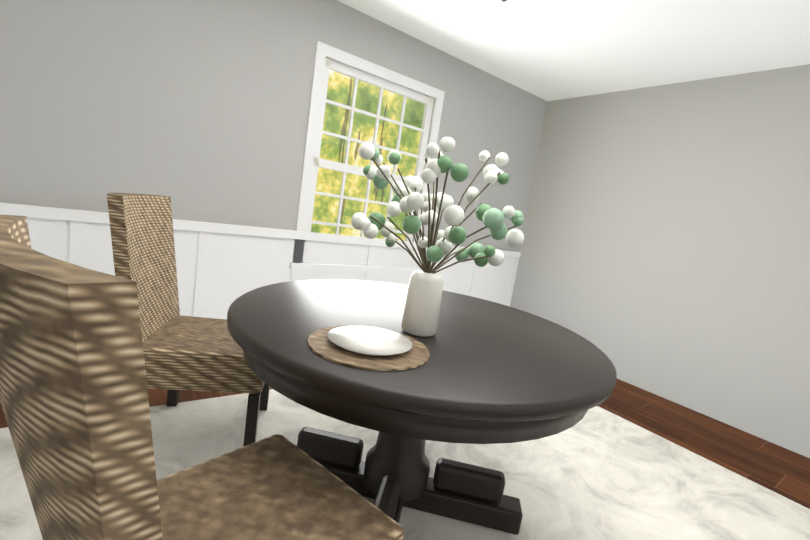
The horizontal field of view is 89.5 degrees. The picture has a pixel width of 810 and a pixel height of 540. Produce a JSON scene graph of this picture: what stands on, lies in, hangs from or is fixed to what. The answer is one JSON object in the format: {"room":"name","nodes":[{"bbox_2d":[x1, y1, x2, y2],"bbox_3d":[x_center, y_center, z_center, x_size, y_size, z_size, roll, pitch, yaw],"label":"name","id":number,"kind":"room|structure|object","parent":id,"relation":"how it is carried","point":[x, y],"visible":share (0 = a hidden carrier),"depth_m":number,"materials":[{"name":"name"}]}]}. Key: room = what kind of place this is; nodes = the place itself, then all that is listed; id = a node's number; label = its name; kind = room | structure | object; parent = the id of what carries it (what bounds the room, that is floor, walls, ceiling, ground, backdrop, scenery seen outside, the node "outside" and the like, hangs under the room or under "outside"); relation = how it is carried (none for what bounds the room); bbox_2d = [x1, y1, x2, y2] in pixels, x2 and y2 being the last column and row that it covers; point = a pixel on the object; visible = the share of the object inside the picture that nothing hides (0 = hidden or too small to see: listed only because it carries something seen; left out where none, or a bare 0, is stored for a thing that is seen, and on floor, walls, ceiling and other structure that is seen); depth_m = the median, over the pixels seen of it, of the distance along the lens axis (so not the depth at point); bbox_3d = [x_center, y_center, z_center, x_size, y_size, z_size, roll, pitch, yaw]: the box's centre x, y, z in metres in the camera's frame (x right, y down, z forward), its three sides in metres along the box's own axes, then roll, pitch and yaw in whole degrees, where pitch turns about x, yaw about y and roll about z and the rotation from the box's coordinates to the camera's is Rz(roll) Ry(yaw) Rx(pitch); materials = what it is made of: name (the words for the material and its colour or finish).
{"room":"dining room","nodes":[
{"label":"dining room","id":0,"kind":"room"},
{"bbox_2d":[0,379,809,508],"bbox_3d":[3.347,1.689,0.181,10.000,0.060,10.900,2,10,-37],"label":"floor","id":1,"kind":"structure","parent":0,"point":[782,471],"depth_m":2.59,"materials":[{"name":"brown wood"}]},
{"bbox_2d":[0,389,809,539],"bbox_3d":[0.011,0.957,1.490,3.800,0.012,2.450,2,10,-37],"label":"dining rug","id":2,"kind":"object","parent":1,"relation":"on","point":[597,473],"visible":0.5,"depth_m":1.93,"materials":[{"name":"white fabric"}]},
{"bbox_2d":[107,193,269,446],"bbox_3d":[-0.902,0.232,1.829,0.740,1.040,0.687,2,10,-37],"label":"wicker chair","id":3,"kind":"object","parent":2,"relation":"on","point":[190,353],"visible":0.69,"depth_m":1.68,"materials":[{"name":"brown wicker"}]},
{"bbox_2d":[0,215,403,539],"bbox_3d":[-0.358,0.465,0.786,0.704,1.040,0.619,2,10,-37],"label":"wicker chair","id":4,"kind":"object","parent":2,"relation":"on","point":[74,400],"visible":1,"depth_m":0.41,"materials":[{"name":"brown wicker"}]},
{"bbox_2d":[227,279,616,533],"bbox_3d":[0.005,0.548,1.603,1.350,0.752,1.350,2,10,-37],"label":"round table","id":5,"kind":"object","parent":2,"relation":"on","point":[489,372],"visible":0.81,"depth_m":1.26,"materials":[{"name":"black wood"}]},
{"bbox_2d":[308,325,429,370],"bbox_3d":[-0.098,0.203,1.145,0.340,0.021,0.340,2,10,-37],"label":"placemat","id":6,"kind":"object","parent":5,"relation":"on","point":[368,348],"visible":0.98,"depth_m":1.09,"materials":[{"name":"wicker"}]},
{"bbox_2d":[351,137,523,336],"bbox_3d":[0.086,-0.118,1.367,0.584,0.640,0.553,2,10,-37],"label":"flower vase","id":7,"kind":"object","parent":5,"relation":"on","point":[422,304],"visible":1,"depth_m":1.29,"materials":[{"name":"white ceramic"}]},
{"bbox_2d":[0,0,809,457],"bbox_3d":[0.252,-0.249,1.403,5.400,2.470,3.820,2,10,-37],"label":"wall","id":8,"kind":"structure","parent":0,"point":[664,246],"depth_m":2.82,"materials":[{"name":"grey paint"}]},
{"bbox_2d":[0,202,520,318],"bbox_3d":[3.609,1.261,0.024,9.000,0.900,10.280,2,10,-37],"label":"wainscoting","id":9,"kind":"structure","parent":8,"relation":"attached to","point":[220,268],"depth_m":2.71,"materials":[{"name":"white wood"}]},
{"bbox_2d":[289,41,444,272],"bbox_3d":[-0.253,-0.752,3.182,1.180,1.540,0.110,2,10,-37],"label":"window frame","id":10,"kind":"structure","parent":8,"relation":"attached to","point":[323,67],"depth_m":3.04,"materials":[{"name":"white wood"}]},
{"bbox_2d":[337,0,809,100],"bbox_3d":[3.722,-0.787,-0.178,10.000,0.060,10.900,2,10,-37],"label":"ceiling","id":11,"kind":"structure","parent":0,"point":[549,50],"depth_m":2.72,"materials":[{"name":"white paint"}]},
{"label":"outside","id":12,"kind":"structure","parent":0,"visible":0},
{"bbox_2d":[311,70,424,240],"bbox_3d":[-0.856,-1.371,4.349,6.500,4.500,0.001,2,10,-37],"label":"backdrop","id":13,"kind":"structure","parent":12,"point":[333,181],"depth_m":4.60,"materials":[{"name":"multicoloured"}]}
]}

